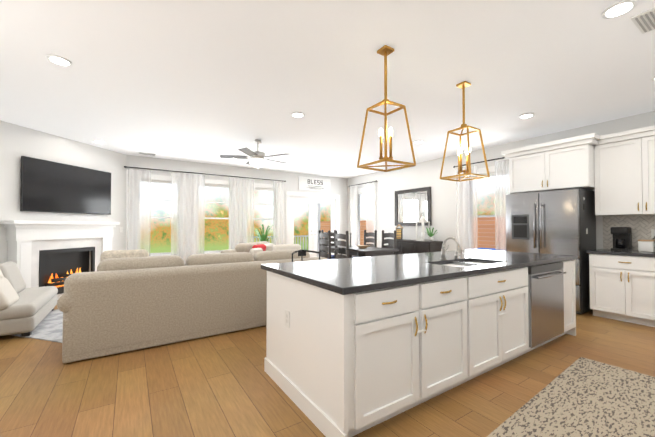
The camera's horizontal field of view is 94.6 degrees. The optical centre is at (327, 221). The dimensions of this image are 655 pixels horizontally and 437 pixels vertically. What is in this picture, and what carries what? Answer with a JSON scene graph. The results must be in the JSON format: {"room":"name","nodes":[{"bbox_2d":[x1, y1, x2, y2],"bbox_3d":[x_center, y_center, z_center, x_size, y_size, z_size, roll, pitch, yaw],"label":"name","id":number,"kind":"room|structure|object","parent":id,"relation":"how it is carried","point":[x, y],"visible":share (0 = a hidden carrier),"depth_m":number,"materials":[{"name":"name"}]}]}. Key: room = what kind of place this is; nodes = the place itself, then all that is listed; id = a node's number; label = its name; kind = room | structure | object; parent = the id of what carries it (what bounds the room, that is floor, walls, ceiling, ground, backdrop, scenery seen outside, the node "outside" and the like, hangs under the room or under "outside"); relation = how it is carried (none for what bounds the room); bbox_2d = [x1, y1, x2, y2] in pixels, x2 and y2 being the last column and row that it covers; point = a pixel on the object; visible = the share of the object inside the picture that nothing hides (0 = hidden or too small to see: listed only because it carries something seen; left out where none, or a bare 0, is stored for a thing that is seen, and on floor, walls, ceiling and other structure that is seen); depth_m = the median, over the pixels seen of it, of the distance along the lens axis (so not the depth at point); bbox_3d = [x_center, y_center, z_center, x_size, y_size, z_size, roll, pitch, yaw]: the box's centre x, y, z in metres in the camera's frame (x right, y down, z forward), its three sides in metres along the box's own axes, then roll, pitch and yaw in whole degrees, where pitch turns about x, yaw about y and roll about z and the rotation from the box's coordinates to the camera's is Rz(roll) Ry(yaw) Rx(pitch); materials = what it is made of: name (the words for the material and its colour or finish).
{"room":"open-plan kitchen","nodes":[
{"label":"open-plan kitchen","id":0,"kind":"room"},
{"bbox_2d":[0,120,125,263],"bbox_3d":[-4.758,-0.078,5.585,0.150,2.850,2.549,0,-1,12],"label":"wall","id":1,"kind":"structure","parent":0,"point":[17,142],"depth_m":5.18,"materials":[{"name":"paint"}]},
{"bbox_2d":[20,156,110,214],"bbox_3d":[-4.665,-0.589,5.503,0.064,0.870,1.540,0,-1,12],"label":"television","id":2,"kind":"object","parent":1,"relation":"attached to","point":[51,186],"depth_m":5.32,"materials":[{"name":"black plastic"}]},
{"bbox_2d":[125,155,346,262],"bbox_3d":[-1.944,-0.033,8.403,6.400,2.850,0.150,1,-1,-33],"label":"wall","id":3,"kind":"structure","parent":0,"point":[338,186],"depth_m":7.91,"materials":[{"name":"paint"}]},
{"bbox_2d":[131,173,185,258],"bbox_3d":[-3.936,-0.094,7.064,1.120,1.970,0.210,1,-1,-33],"label":"window","id":4,"kind":"structure","parent":3,"relation":"in","point":[156,180],"depth_m":7.05,"materials":[{"name":"white paint"}]},
{"bbox_2d":[124,166,285,181],"bbox_3d":[-2.839,-1.179,7.670,3.862,0.044,0.118,1,-1,-33],"label":"curtain rod","id":5,"kind":"object","parent":3,"relation":"attached to","point":[200,173],"visible":1,"depth_m":7.40,"materials":[{"name":"black metal"}]},
{"bbox_2d":[127,169,150,254],"bbox_3d":[-4.191,0.091,6.720,0.440,2.510,0.077,1,-1,-33],"label":"curtain","id":6,"kind":"object","parent":5,"relation":"hanging from","point":[148,184],"depth_m":6.74,"materials":[{"name":"white fabric"}]},
{"bbox_2d":[171,172,204,262],"bbox_3d":[-3.355,0.099,7.268,0.740,2.510,0.077,1,-1,-33],"label":"curtain","id":7,"kind":"object","parent":5,"relation":"hanging from","point":[202,205],"depth_m":7.26,"materials":[{"name":"white fabric"}]},
{"bbox_2d":[229,178,253,248],"bbox_3d":[-2.275,0.111,7.975,0.680,2.510,0.080,1,-1,-33],"label":"curtain","id":8,"kind":"object","parent":5,"relation":"hanging from","point":[244,184],"depth_m":7.97,"materials":[{"name":"white fabric"}]},
{"bbox_2d":[273,181,282,244],"bbox_3d":[-1.401,0.120,8.547,0.310,2.510,0.079,1,-1,-33],"label":"curtain","id":9,"kind":"object","parent":5,"relation":"hanging from","point":[274,191],"depth_m":8.56,"materials":[{"name":"white fabric"}]},
{"bbox_2d":[191,178,236,254],"bbox_3d":[-2.890,-0.083,7.749,1.120,1.970,0.210,1,-1,-33],"label":"window","id":10,"kind":"structure","parent":3,"relation":"in","point":[215,184],"depth_m":7.73,"materials":[{"name":"white paint"}]},
{"bbox_2d":[243,182,280,244],"bbox_3d":[-1.844,-0.072,8.433,1.120,1.970,0.210,1,-1,-33],"label":"window","id":11,"kind":"structure","parent":3,"relation":"in","point":[260,187],"depth_m":8.47,"materials":[{"name":"white paint"}]},
{"bbox_2d":[286,191,339,256],"bbox_3d":[-0.447,0.263,9.361,1.920,2.290,0.180,1,-1,-33],"label":"door frame","id":12,"kind":"structure","parent":3,"relation":"attached to","point":[312,200],"depth_m":9.33,"materials":[{"name":"white paint"}]},
{"bbox_2d":[298,176,330,191],"bbox_3d":[-0.386,-1.153,9.327,1.140,0.400,0.032,1,-1,-33],"label":"sign","id":13,"kind":"object","parent":3,"relation":"attached to","point":[313,184],"visible":0.98,"depth_m":9.30,"materials":[{"name":"white paint"}]},
{"bbox_2d":[0,300,654,436],"bbox_3d":[-0.194,1.356,4.255,8.290,0.060,9.270,1,-1,-33],"label":"floor","id":14,"kind":"structure","parent":0,"point":[222,385],"depth_m":2.32,"materials":[{"name":"brown wood"}]},
{"bbox_2d":[12,309,62,342],"bbox_3d":[-2.851,1.329,4.818,2.200,0.010,3.000,0,-1,16],"label":"living room rug","id":15,"kind":"object","parent":14,"relation":"on","point":[49,327],"visible":0.08,"depth_m":3.66,"materials":[{"name":"white fabric"}]},
{"bbox_2d":[0,261,57,336],"bbox_3d":[-4.015,0.924,3.804,0.745,0.766,1.410,1,-1,-33],"label":"chaise","id":16,"kind":"object","parent":15,"relation":"on","point":[24,311],"visible":1,"depth_m":3.52,"materials":[{"name":"fabric"}]},
{"bbox_2d":[57,244,327,362],"bbox_3d":[-1.447,0.821,3.959,3.020,0.978,1.039,1,-1,-33],"label":"sofa","id":17,"kind":"object","parent":15,"relation":"on","point":[119,301],"visible":0.73,"depth_m":3.19,"materials":[{"name":"fabric"}]},
{"bbox_2d":[220,241,273,255],"bbox_3d":[-1.385,0.892,6.324,0.959,0.910,1.670,0,-1,16],"label":"loveseat","id":18,"kind":"object","parent":15,"relation":"on","point":[253,248],"visible":0.19,"depth_m":5.92,"materials":[{"name":"fabric"}]},
{"bbox_2d":[0,220,119,299],"bbox_3d":[-4.583,0.669,5.353,0.277,1.350,1.790,0,-1,12],"label":"fireplace","id":19,"kind":"object","parent":14,"relation":"on","point":[48,253],"visible":0.56,"depth_m":5.16,"materials":[{"name":"stone"}]},
{"bbox_2d":[250,224,275,240],"bbox_3d":[-1.636,0.725,7.651,0.864,1.314,0.897,1,-1,-33],"label":"potted plant","id":20,"kind":"object","parent":14,"relation":"on","point":[262,236],"visible":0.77,"depth_m":7.60,"materials":[{"name":"green plant"}]},
{"bbox_2d":[292,250,319,261],"bbox_3d":[-0.200,0.820,3.405,0.415,0.988,0.415,1,-1,-33],"label":"stool","id":21,"kind":"object","parent":14,"relation":"on","point":[301,253],"visible":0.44,"depth_m":3.56,"materials":[{"name":"black metal"}]},
{"bbox_2d":[319,230,333,259],"bbox_3d":[0.104,0.785,7.023,0.510,1.173,0.461,1,-1,-33],"label":"dining chair","id":22,"kind":"object","parent":14,"relation":"on","point":[326,242],"visible":0.62,"depth_m":6.83,"materials":[{"name":"brown wood"}]},
{"bbox_2d":[321,230,335,257],"bbox_3d":[0.145,0.798,7.845,0.461,1.173,0.510,1,-1,-33],"label":"dining chair","id":23,"kind":"object","parent":14,"relation":"on","point":[332,240],"visible":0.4,"depth_m":8.08,"materials":[{"name":"brown wood"}]},
{"bbox_2d":[335,231,348,258],"bbox_3d":[0.465,0.776,6.471,0.510,1.173,0.461,1,-1,-33],"label":"dining chair","id":24,"kind":"object","parent":14,"relation":"on","point":[342,243],"visible":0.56,"depth_m":6.27,"materials":[{"name":"brown wood"}]},
{"bbox_2d":[334,248,358,258],"bbox_3d":[0.285,0.826,3.723,0.415,0.988,0.415,1,-1,-33],"label":"stool","id":25,"kind":"object","parent":14,"relation":"on","point":[341,251],"visible":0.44,"depth_m":3.88,"materials":[{"name":"black metal"}]},
{"bbox_2d":[325,245,398,257],"bbox_3d":[0.690,0.988,7.009,0.960,0.765,1.700,1,-1,-33],"label":"dining table","id":26,"kind":"object","parent":14,"relation":"on","point":[370,251],"visible":0.35,"depth_m":6.47,"materials":[{"name":"brown wood"}]},
{"bbox_2d":[355,245,369,247],"bbox_3d":[0.800,0.572,6.848,0.335,0.060,0.340,1,-1,-33],"label":"bowl","id":27,"kind":"object","parent":26,"relation":"on","point":[362,246],"visible":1,"depth_m":6.78,"materials":[{"name":"brown wood"}]},
{"bbox_2d":[352,230,376,257],"bbox_3d":[0.915,0.793,7.554,0.510,1.173,0.461,1,-1,-33],"label":"dining chair","id":28,"kind":"object","parent":14,"relation":"on","point":[374,235],"visible":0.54,"depth_m":7.67,"materials":[{"name":"brown wood"}]},
{"bbox_2d":[381,230,396,254],"bbox_3d":[1.276,0.785,7.002,0.510,1.173,0.461,1,-1,-33],"label":"dining chair","id":29,"kind":"object","parent":14,"relation":"on","point":[390,241],"visible":0.46,"depth_m":7.14,"materials":[{"name":"brown wood"}]},
{"bbox_2d":[388,239,442,254],"bbox_3d":[2.091,0.915,7.330,0.497,0.920,1.340,1,-1,-33],"label":"sideboard","id":30,"kind":"object","parent":14,"relation":"on","point":[404,246],"visible":0.17,"depth_m":6.99,"materials":[{"name":"brown wood"}]},
{"bbox_2d":[395,224,402,239],"bbox_3d":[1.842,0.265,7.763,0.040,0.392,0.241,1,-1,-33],"label":"lantern","id":31,"kind":"object","parent":30,"relation":"on","point":[399,234],"visible":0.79,"depth_m":7.73,"materials":[{"name":"gold metal"}]},
{"bbox_2d":[416,213,429,240],"bbox_3d":[2.250,0.119,7.124,0.260,0.664,0.260,1,-1,-33],"label":"decorative lantern","id":32,"kind":"object","parent":30,"relation":"on","point":[422,220],"visible":0.98,"depth_m":7.08,"materials":[{"name":"white wood"}]},
{"bbox_2d":[425,228,437,240],"bbox_3d":[2.376,0.292,6.914,0.287,0.311,0.320,1,-1,-33],"label":"decorative piece","id":33,"kind":"object","parent":30,"relation":"on","point":[430,235],"visible":1,"depth_m":6.88,"materials":[{"name":"green plant"}]},
{"bbox_2d":[264,257,577,436],"bbox_3d":[1.173,0.866,3.039,3.322,0.881,1.216,1,-1,-33],"label":"kitchen island","id":34,"kind":"object","parent":14,"relation":"on","point":[356,346],"depth_m":2.10,"materials":[{"name":"white wood"}]},
{"bbox_2d":[261,248,576,295],"bbox_3d":[1.148,0.445,3.095,3.360,0.115,1.245,1,-1,-33],"label":"island countertop","id":35,"kind":"structure","parent":34,"relation":"on","point":[349,274],"depth_m":2.49,"materials":[{"name":"black stone"}]},
{"bbox_2d":[506,188,595,313],"bbox_3d":[3.540,0.435,4.840,0.757,1.800,0.996,1,-1,-33],"label":"fridge","id":36,"kind":"object","parent":14,"relation":"on","point":[561,222],"visible":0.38,"depth_m":4.51,"materials":[{"name":"silver metal"}]},
{"bbox_2d":[487,357,654,436],"bbox_3d":[1.655,1.281,1.791,2.550,0.009,0.850,1,-1,-37],"label":"kitchen rug","id":37,"kind":"object","parent":14,"relation":"on","point":[582,397],"visible":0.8,"depth_m":2.08,"materials":[{"name":"beige fabric"}]},
{"bbox_2d":[589,253,654,326],"bbox_3d":[4.147,0.883,4.080,0.619,0.880,0.791,1,-1,-33],"label":"base cabinet","id":38,"kind":"object","parent":14,"relation":"on","point":[621,288],"depth_m":3.95,"materials":[{"name":"white wood"}]},
{"bbox_2d":[586,249,654,256],"bbox_3d":[4.402,0.416,3.681,0.637,0.039,1.790,1,-1,-33],"label":"countertop","id":39,"kind":"structure","parent":38,"relation":"on","point":[634,253],"depth_m":3.97,"materials":[{"name":"black stone"}]},
{"bbox_2d":[610,227,631,250],"bbox_3d":[4.136,0.241,4.257,0.180,0.329,0.180,1,-1,-33],"label":"coffee maker","id":40,"kind":"object","parent":39,"relation":"on","point":[622,238],"visible":1,"depth_m":4.21,"materials":[{"name":"black plastic"}]},
{"bbox_2d":[638,239,654,251],"bbox_3d":[4.282,0.322,4.052,0.124,0.159,0.144,1,-1,-33],"label":"canister","id":41,"kind":"object","parent":39,"relation":"on","point":[646,245],"visible":1,"depth_m":4.01,"materials":[{"name":"white ceramic"}]},
{"bbox_2d":[0,0,654,177],"bbox_3d":[-0.194,-1.573,4.302,8.290,0.100,9.270,1,-1,-33],"label":"ceiling","id":42,"kind":"structure","parent":0,"point":[206,81],"depth_m":3.16,"materials":[{"name":"paint"}]},
{"bbox_2d":[46,54,71,65],"bbox_3d":[-2.562,-1.539,2.888,0.190,0.014,0.190,1,-1,-33],"label":"recessed light","id":43,"kind":"object","parent":42,"relation":"in","point":[59,60],"visible":0.92,"depth_m":2.87,"materials":[{"name":"white paint"}]},
{"bbox_2d":[138,152,155,155],"bbox_3d":[-3.935,-1.478,6.591,0.340,0.016,0.180,1,-1,-33],"label":"ceiling vent","id":44,"kind":"object","parent":42,"relation":"in","point":[145,153],"visible":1,"depth_m":6.55,"materials":[{"name":"white metal"}]},
{"bbox_2d":[219,139,287,168],"bbox_3d":[-1.290,-1.240,5.604,1.311,0.524,1.290,1,-1,-33],"label":"ceiling fan","id":45,"kind":"object","parent":42,"relation":"hanging from","point":[257,159],"visible":1,"depth_m":5.46,"materials":[{"name":"silver metal"}]},
{"bbox_2d":[291,112,304,117],"bbox_3d":[-0.420,-1.516,4.290,0.190,0.014,0.190,1,-1,-33],"label":"recessed light","id":46,"kind":"object","parent":42,"relation":"in","point":[297,114],"visible":0.98,"depth_m":4.26,"materials":[{"name":"white paint"}]},
{"bbox_2d":[357,45,415,171],"bbox_3d":[0.523,-1.019,2.713,0.380,1.058,0.380,1,-1,-33],"label":"pendant light","id":47,"kind":"object","parent":42,"relation":"hanging from","point":[385,51],"visible":1,"depth_m":2.67,"materials":[{"name":"gold metal"}]},
{"bbox_2d":[413,140,422,143],"bbox_3d":[1.702,-1.494,5.667,0.190,0.014,0.190,1,-1,-33],"label":"recessed light","id":48,"kind":"object","parent":42,"relation":"in","point":[418,141],"visible":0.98,"depth_m":5.64,"materials":[{"name":"white paint"}]},
{"bbox_2d":[440,81,489,181],"bbox_3d":[1.519,-1.008,3.364,0.380,1.058,0.380,1,-1,-33],"label":"pendant light","id":49,"kind":"object","parent":42,"relation":"hanging from","point":[462,86],"visible":1,"depth_m":3.35,"materials":[{"name":"gold metal"}]},
{"bbox_2d":[519,113,533,118],"bbox_3d":[2.853,-1.516,4.329,0.190,0.014,0.190,1,-1,-33],"label":"recessed light","id":50,"kind":"object","parent":42,"relation":"in","point":[526,115],"visible":0.96,"depth_m":4.30,"materials":[{"name":"white paint"}]},
{"bbox_2d":[601,0,636,18],"bbox_3d":[2.127,-1.550,2.205,0.190,0.014,0.190,1,-1,-33],"label":"recessed light","id":51,"kind":"object","parent":42,"relation":"in","point":[619,8],"visible":0.98,"depth_m":2.20,"materials":[{"name":"white paint"}]},
{"bbox_2d":[631,7,654,33],"bbox_3d":[2.497,-1.547,2.316,0.340,0.016,0.180,1,-1,-33],"label":"ceiling vent","id":52,"kind":"object","parent":42,"relation":"in","point":[644,22],"visible":0.98,"depth_m":2.32,"materials":[{"name":"white metal"}]},
{"bbox_2d":[347,111,654,250],"bbox_3d":[3.086,-0.064,6.425,0.150,2.850,8.970,1,-1,-33],"label":"wall","id":53,"kind":"structure","parent":0,"point":[444,222],"depth_m":6.96,"materials":[{"name":"paint"}]},
{"bbox_2d":[353,186,375,244],"bbox_3d":[1.177,-0.058,9.287,0.210,1.970,1.070,1,-1,-33],"label":"window","id":54,"kind":"structure","parent":53,"relation":"in","point":[362,191],"depth_m":9.48,"materials":[{"name":"white paint"}]},
{"bbox_2d":[395,187,430,225],"bbox_3d":[2.147,-0.364,7.686,0.036,0.930,1.160,1,-1,-33],"label":"mirror","id":55,"kind":"object","parent":53,"relation":"attached to","point":[412,206],"visible":0.92,"depth_m":7.67,"materials":[{"name":"clear mirror"}]},
{"bbox_2d":[349,157,504,186],"bbox_3d":[2.099,-1.179,7.697,0.118,0.044,5.032,1,-1,-33],"label":"curtain rod","id":56,"kind":"object","parent":53,"relation":"attached to","point":[453,167],"visible":0.69,"depth_m":6.24,"materials":[{"name":"black metal"}]},
{"bbox_2d":[350,186,357,244],"bbox_3d":[0.837,0.141,9.534,0.074,2.500,0.380,1,-1,-33],"label":"curtain","id":57,"kind":"object","parent":56,"relation":"hanging from","point":[356,238],"depth_m":9.51,"materials":[{"name":"white fabric"}]},
{"bbox_2d":[366,183,374,243],"bbox_3d":[1.272,0.130,8.874,0.077,2.500,0.380,1,-1,-33],"label":"curtain","id":58,"kind":"object","parent":56,"relation":"hanging from","point":[368,220],"depth_m":8.88,"materials":[{"name":"white fabric"}]},
{"bbox_2d":[456,165,477,249],"bbox_3d":[2.926,0.090,6.348,0.075,2.500,0.480,1,-1,-33],"label":"curtain","id":59,"kind":"object","parent":56,"relation":"hanging from","point":[457,202],"depth_m":6.35,"materials":[{"name":"white fabric"}]},
{"bbox_2d":[495,159,508,250],"bbox_3d":[3.328,0.080,5.733,0.075,2.500,0.290,1,-1,-33],"label":"curtain","id":60,"kind":"object","parent":56,"relation":"hanging from","point":[501,179],"depth_m":5.77,"materials":[{"name":"white fabric"}]},
{"bbox_2d":[461,164,508,249],"bbox_3d":[3.260,-0.109,6.104,0.210,1.970,1.120,1,-1,-33],"label":"window","id":61,"kind":"structure","parent":53,"relation":"in","point":[483,171],"depth_m":6.28,"materials":[{"name":"white paint"}]},
{"bbox_2d":[509,149,540,193],"bbox_3d":[3.524,-0.825,5.106,0.569,0.670,0.597,1,-1,-33],"label":"upper cabinet","id":62,"kind":"object","parent":53,"relation":"attached to","point":[525,166],"depth_m":4.99,"materials":[{"name":"white wood"}]},
{"bbox_2d":[541,137,596,191],"bbox_3d":[3.788,-0.832,4.702,0.569,0.670,0.597,1,-1,-33],"label":"upper cabinet","id":63,"kind":"object","parent":53,"relation":"attached to","point":[567,165],"depth_m":4.50,"materials":[{"name":"white wood"}]},
{"bbox_2d":[593,133,632,216],"bbox_3d":[4.194,-0.634,4.279,0.349,1.080,0.549,1,-1,-33],"label":"upper cabinet","id":64,"kind":"object","parent":53,"relation":"attached to","point":[615,172],"depth_m":4.24,"materials":[{"name":"white wood"}]},
{"bbox_2d":[633,129,654,216],"bbox_3d":[4.447,-0.640,3.892,0.349,1.080,0.604,1,-1,-33],"label":"upper cabinet","id":65,"kind":"object","parent":53,"relation":"attached to","point":[643,143],"depth_m":3.99,"materials":[{"name":"white wood"}]},
{"label":"outside","id":66,"kind":"structure","parent":0,"visible":0},
{"bbox_3d":[-3.957,1.928,15.009,70.000,0.140,60.000,1,-1,-33],"label":"ground","id":67,"kind":"structure","parent":66,"visible":0},
{"bbox_2d":[249,203,319,256],"bbox_3d":[-1.195,0.150,10.450,3.600,3.250,2.440,1,-1,-33],"label":"porch","id":68,"kind":"object","parent":67,"relation":"on","point":[318,218],"visible":0.12,"depth_m":12.29,"materials":[{"name":"white paint"}]},
{"bbox_2d":[320,217,505,248],"bbox_3d":[5.201,0.803,9.068,0.200,1.900,22.000,1,-1,-33],"label":"fence","id":69,"kind":"object","parent":67,"relation":"on","point":[486,233],"depth_m":9.41,"materials":[{"name":"brown wood"}]},
{"bbox_2d":[473,248,505,250],"bbox_3d":[4.728,1.240,7.318,1.900,0.970,3.200,1,-1,-33],"label":"pool","id":70,"kind":"object","parent":67,"relation":"on","point":[490,249],"visible":0.15,"depth_m":8.37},
{"bbox_2d":[473,174,509,215],"bbox_3d":[15.838,-4.367,12.529,0.100,12.350,34.000,1,-1,-33],"label":"scenery","id":71,"kind":"object","parent":67,"relation":"on","point":[483,200],"depth_m":20.16,"materials":[{"name":"white"}]},
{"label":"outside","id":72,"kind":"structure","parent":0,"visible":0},
{"bbox_2d":[139,182,372,252],"bbox_3d":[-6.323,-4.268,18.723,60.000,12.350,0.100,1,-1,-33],"label":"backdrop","id":73,"kind":"structure","parent":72,"point":[216,236],"depth_m":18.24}
]}

